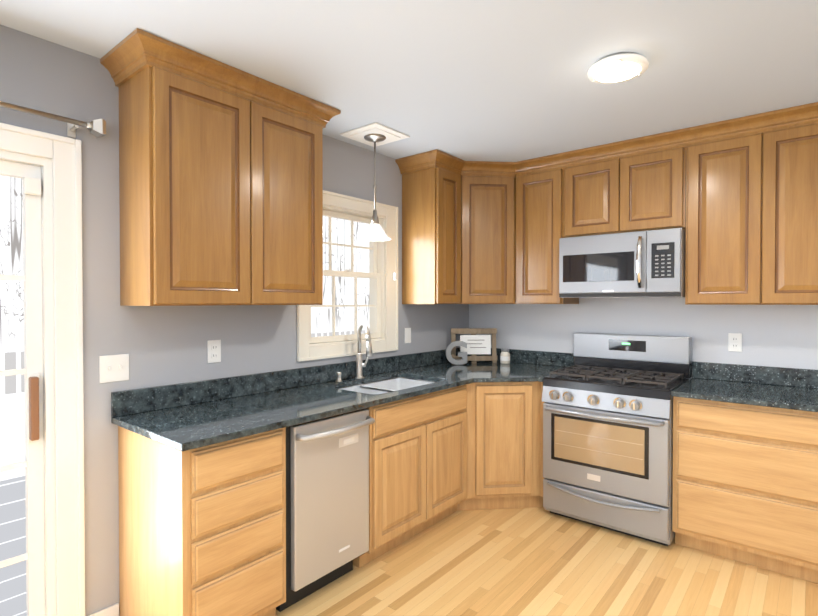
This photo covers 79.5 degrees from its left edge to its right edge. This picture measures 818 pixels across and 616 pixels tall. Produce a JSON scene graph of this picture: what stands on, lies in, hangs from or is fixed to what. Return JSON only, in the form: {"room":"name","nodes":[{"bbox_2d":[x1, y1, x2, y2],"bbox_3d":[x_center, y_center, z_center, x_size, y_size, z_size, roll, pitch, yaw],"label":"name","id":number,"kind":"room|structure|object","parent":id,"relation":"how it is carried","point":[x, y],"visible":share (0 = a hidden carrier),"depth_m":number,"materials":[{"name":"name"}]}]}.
{"room":"kitchen","nodes":[
{"label":"kitchen","id":0,"kind":"room"},
{"bbox_2d":[0,24,468,615],"bbox_3d":[-1.258,0.157,2.322,0.150,2.460,5.750,1,1,39],"label":"wall","id":1,"kind":"structure","parent":0,"point":[164,344],"depth_m":2.16,"materials":[{"name":"paint"}]},
{"bbox_2d":[0,123,84,615],"bbox_3d":[-2.069,0.357,1.315,0.172,2.084,2.040,1,1,39],"label":"sliding door","id":2,"kind":"structure","parent":1,"relation":"in","point":[46,168],"depth_m":1.98,"materials":[{"name":"white wood"}]},
{"bbox_2d":[0,101,105,137],"bbox_3d":[-2.013,-0.732,1.195,0.100,0.077,2.267,1,1,39],"label":"curtain rod","id":3,"kind":"object","parent":1,"relation":"attached to","point":[97,127],"visible":0.98,"depth_m":1.99,"materials":[{"name":"silver metal"}]},
{"bbox_2d":[88,603,118,615],"bbox_3d":[-1.326,1.347,2.125,0.012,0.084,0.132,1,1,39],"label":"baseboard","id":4,"kind":"structure","parent":1,"relation":"attached to","point":[112,610],"depth_m":2.14,"materials":[{"name":"white wood"}]},
{"bbox_2d":[99,354,128,382],"bbox_3d":[-1.289,0.264,2.155,0.014,0.118,0.118,1,1,39],"label":"light switch","id":5,"kind":"object","parent":1,"relation":"attached to","point":[113,368],"visible":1,"depth_m":2.15,"materials":[{"name":"white plastic"}]},
{"bbox_2d":[207,340,220,362],"bbox_3d":[-0.995,0.222,2.515,0.008,0.116,0.072,1,1,39],"label":"electrical outlet","id":6,"kind":"object","parent":1,"relation":"attached to","point":[214,350],"visible":1,"depth_m":2.51,"materials":[{"name":"white plastic"}]},
{"bbox_2d":[119,66,322,305],"bbox_3d":[-0.865,-0.504,2.412,0.324,0.980,0.900,1,1,39],"label":"upper cabinet","id":7,"kind":"object","parent":1,"relation":"attached to","point":[220,197],"visible":1,"depth_m":2.17,"materials":[{"name":"brown wood"}]},
{"bbox_2d":[100,28,340,127],"bbox_3d":[-0.847,-1.023,2.390,0.375,0.096,1.042,1,1,39],"label":"crown molding","id":8,"kind":"structure","parent":7,"relation":"attached to","point":[132,54],"depth_m":2.12,"materials":[{"name":"brown wood"}]},
{"bbox_2d":[111,347,470,416],"bbox_3d":[-0.376,0.407,3.256,0.024,0.107,2.888,1,1,39],"label":"backsplash","id":9,"kind":"structure","parent":1,"relation":"attached to","point":[132,401],"depth_m":2.66,"materials":[{"name":"stone"}]},
{"bbox_2d":[297,190,397,361],"bbox_3d":[-0.422,-0.210,3.297,0.185,1.046,0.901,1,1,39],"label":"window unit","id":10,"kind":"structure","parent":1,"relation":"in","point":[382,275],"depth_m":3.39,"materials":[{"name":"white wood"}]},
{"bbox_2d":[405,328,410,342],"bbox_3d":[-0.008,0.208,3.713,0.008,0.116,0.072,1,1,39],"label":"light switch","id":11,"kind":"object","parent":1,"relation":"attached to","point":[407,335],"visible":1,"depth_m":3.71,"materials":[{"name":"white plastic"}]},
{"bbox_2d":[402,167,460,303],"bbox_3d":[0.172,-0.519,3.671,0.324,0.980,0.313,1,1,39],"label":"upper cabinet","id":12,"kind":"object","parent":1,"relation":"attached to","point":[431,235],"visible":0.98,"depth_m":3.55,"materials":[{"name":"brown wood"}]},
{"bbox_2d":[0,0,817,161],"bbox_3d":[0.527,-1.103,0.739,4.900,0.100,5.900,1,1,39],"label":"ceiling","id":13,"kind":"structure","parent":0,"point":[491,80],"depth_m":2.08,"materials":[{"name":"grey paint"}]},
{"bbox_2d":[340,122,409,240],"bbox_3d":[-0.212,-0.755,3.069,0.310,0.652,0.310,1,1,39],"label":"pendant light","id":14,"kind":"object","parent":13,"relation":"hanging from","point":[375,134],"visible":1,"depth_m":3.04,"materials":[{"name":"white"}]},
{"bbox_2d":[587,52,648,83],"bbox_3d":[0.910,-1.047,2.148,0.248,0.046,0.248,1,1,39],"label":"ceiling light","id":15,"kind":"object","parent":13,"relation":"attached to","point":[619,67],"visible":1,"depth_m":2.11,"materials":[{"name":"white glass"}]},
{"bbox_2d":[276,507,817,615],"bbox_3d":[0.527,1.457,0.770,4.900,0.100,5.900,1,1,39],"label":"floor","id":16,"kind":"structure","parent":0,"point":[537,561],"depth_m":2.51,"materials":[{"name":"brown wood"}]},
{"bbox_2d":[118,426,285,615],"bbox_3d":[-0.904,0.947,2.159,0.609,0.882,0.457,1,1,39],"label":"drawers","id":17,"kind":"object","parent":16,"relation":"on","point":[202,531],"visible":0.96,"depth_m":1.96,"materials":[{"name":"brown wood"}]},
{"bbox_2d":[276,408,374,611],"bbox_3d":[-0.563,0.944,2.516,0.645,0.881,0.509,1,1,39],"label":"dishwasher","id":18,"kind":"object","parent":16,"relation":"on","point":[327,500],"visible":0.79,"depth_m":2.32,"materials":[{"name":"silver metal"}]},
{"bbox_2d":[353,384,466,567],"bbox_3d":[-0.129,0.936,3.099,0.609,0.882,0.927,1,1,39],"label":"base cabinet","id":19,"kind":"object","parent":16,"relation":"on","point":[417,464],"visible":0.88,"depth_m":2.83,"materials":[{"name":"brown wood"}]},
{"bbox_2d":[457,382,544,510],"bbox_3d":[0.613,0.928,3.706,0.986,0.882,0.946,1,1,39],"label":"base cabinet","id":20,"kind":"object","parent":16,"relation":"on","point":[504,445],"visible":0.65,"depth_m":3.29,"materials":[{"name":"brown wood"}]},
{"bbox_2d":[111,361,573,451],"bbox_3d":[-0.005,0.480,2.951,0.986,0.029,2.888,1,1,39],"label":"countertop","id":21,"kind":"structure","parent":20,"relation":"on","point":[189,427],"depth_m":2.38,"materials":[{"name":"stone"}]},
{"bbox_2d":[335,372,341,381],"bbox_3d":[-0.440,0.432,3.083,0.044,0.062,0.044,1,1,39],"label":"soap dispenser","id":22,"kind":"object","parent":21,"relation":"on","point":[338,374],"visible":0.98,"depth_m":3.07,"materials":[{"name":"silver metal"}]},
{"bbox_2d":[355,322,372,378],"bbox_3d":[-0.279,0.277,3.156,0.212,0.370,0.146,1,1,39],"label":"faucet","id":23,"kind":"object","parent":21,"relation":"on","point":[360,364],"visible":1,"depth_m":3.20,"materials":[{"name":"silver metal"}]},
{"bbox_2d":[336,377,434,393],"bbox_3d":[-0.125,0.595,3.066,0.466,0.200,0.730,1,1,39],"label":"sink","id":24,"kind":"object","parent":21,"relation":"in","point":[387,385],"visible":0.08,"depth_m":3.33,"materials":[{"name":"white ceramic"}]},
{"bbox_2d":[446,341,466,364],"bbox_3d":[0.378,0.358,3.920,0.171,0.190,0.035,0,1,-2],"label":"decorative piece","id":25,"kind":"object","parent":21,"relation":"on","point":[451,346],"visible":1,"depth_m":3.90,"materials":[{"name":"grey"}]},
{"bbox_2d":[451,328,496,362],"bbox_3d":[0.533,0.310,4.032,0.378,0.285,0.056,0,1,-2],"label":"decorative frame","id":26,"kind":"object","parent":21,"relation":"on","point":[478,344],"visible":0.77,"depth_m":4.02,"materials":[{"name":"brown wood"}]},
{"bbox_2d":[500,349,509,363],"bbox_3d":[0.785,0.392,4.011,0.081,0.120,0.081,1,1,39],"label":"decorative jar","id":27,"kind":"object","parent":21,"relation":"on","point":[505,356],"visible":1,"depth_m":3.98,"materials":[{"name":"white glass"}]},
{"bbox_2d":[542,332,691,545],"bbox_3d":[1.355,0.783,3.229,0.760,1.184,0.715,1,1,39],"label":"range","id":28,"kind":"object","parent":16,"relation":"on","point":[608,444],"visible":1,"depth_m":3.04,"materials":[{"name":"silver metal"}]},
{"bbox_2d":[672,397,817,583],"bbox_3d":[2.043,0.940,2.744,0.914,0.882,0.609,1,1,39],"label":"drawers","id":29,"kind":"object","parent":16,"relation":"on","point":[745,483],"visible":0.96,"depth_m":2.58,"materials":[{"name":"brown wood"}]},
{"bbox_2d":[671,361,817,411],"bbox_3d":[2.044,0.429,2.714,0.947,0.137,0.648,1,1,39],"label":"countertop","id":30,"kind":"structure","parent":29,"relation":"on","point":[784,388],"depth_m":2.88,"materials":[{"name":"stone"}]},
{"bbox_2d":[469,297,817,379],"bbox_3d":[2.413,0.150,2.926,4.750,2.460,0.150,1,1,39],"label":"wall","id":31,"kind":"structure","parent":0,"point":[785,336],"depth_m":3.33,"materials":[{"name":"grey paint"}]},
{"bbox_2d":[459,176,515,303],"bbox_3d":[0.574,-0.523,3.937,0.610,0.980,0.610,1,1,39],"label":"upper cabinet","id":32,"kind":"object","parent":31,"relation":"attached to","point":[488,214],"visible":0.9,"depth_m":3.71,"materials":[{"name":"brown wood"}]},
{"bbox_2d":[471,348,573,366],"bbox_3d":[0.918,0.398,4.047,0.956,0.107,0.022,1,1,39],"label":"backsplash","id":33,"kind":"structure","parent":31,"relation":"attached to","point":[517,356],"depth_m":3.93,"materials":[{"name":"stone"}]},
{"bbox_2d":[515,169,578,303],"bbox_3d":[1.046,-0.520,3.732,0.377,0.980,0.324,1,1,39],"label":"upper cabinet","id":34,"kind":"object","parent":31,"relation":"attached to","point":[539,229],"visible":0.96,"depth_m":3.60,"materials":[{"name":"brown wood"}]},
{"bbox_2d":[395,102,817,177],"bbox_3d":[1.217,-1.032,3.153,2.591,0.096,0.994,1,1,39],"label":"crown molding","id":35,"kind":"structure","parent":31,"relation":"attached to","point":[787,118],"depth_m":3.19,"materials":[{"name":"brown wood"}]},
{"bbox_2d":[564,147,685,237],"bbox_3d":[1.488,-0.753,3.364,0.766,0.505,0.324,1,1,39],"label":"upper cabinet","id":36,"kind":"object","parent":31,"relation":"attached to","point":[644,192],"visible":0.96,"depth_m":3.21,"materials":[{"name":"brown wood"}]},
{"bbox_2d":[559,228,685,297],"bbox_3d":[1.443,-0.280,3.315,0.758,0.415,0.471,1,1,39],"label":"microwave","id":37,"kind":"object","parent":36,"relation":"attached to","point":[643,264],"visible":1,"depth_m":3.15,"materials":[{"name":"silver metal"}]},
{"bbox_2d":[728,333,741,351],"bbox_3d":[2.062,0.218,3.111,0.072,0.116,0.008,1,1,39],"label":"electrical outlet","id":38,"kind":"object","parent":31,"relation":"attached to","point":[734,342],"visible":1,"depth_m":3.11,"materials":[{"name":"white plastic"}]},
{"bbox_2d":[685,124,817,304],"bbox_3d":[2.079,-0.510,2.880,0.762,0.980,0.324,1,1,39],"label":"upper cabinet","id":39,"kind":"object","parent":31,"relation":"attached to","point":[751,219],"visible":1,"depth_m":2.78,"materials":[{"name":"brown wood"}]},
{"label":"outside","id":40,"kind":"structure","parent":0,"visible":0},
{"bbox_2d":[0,175,368,615],"bbox_3d":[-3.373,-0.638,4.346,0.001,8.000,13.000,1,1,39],"label":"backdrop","id":41,"kind":"structure","parent":40,"point":[12,514],"depth_m":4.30,"materials":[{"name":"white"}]}
]}

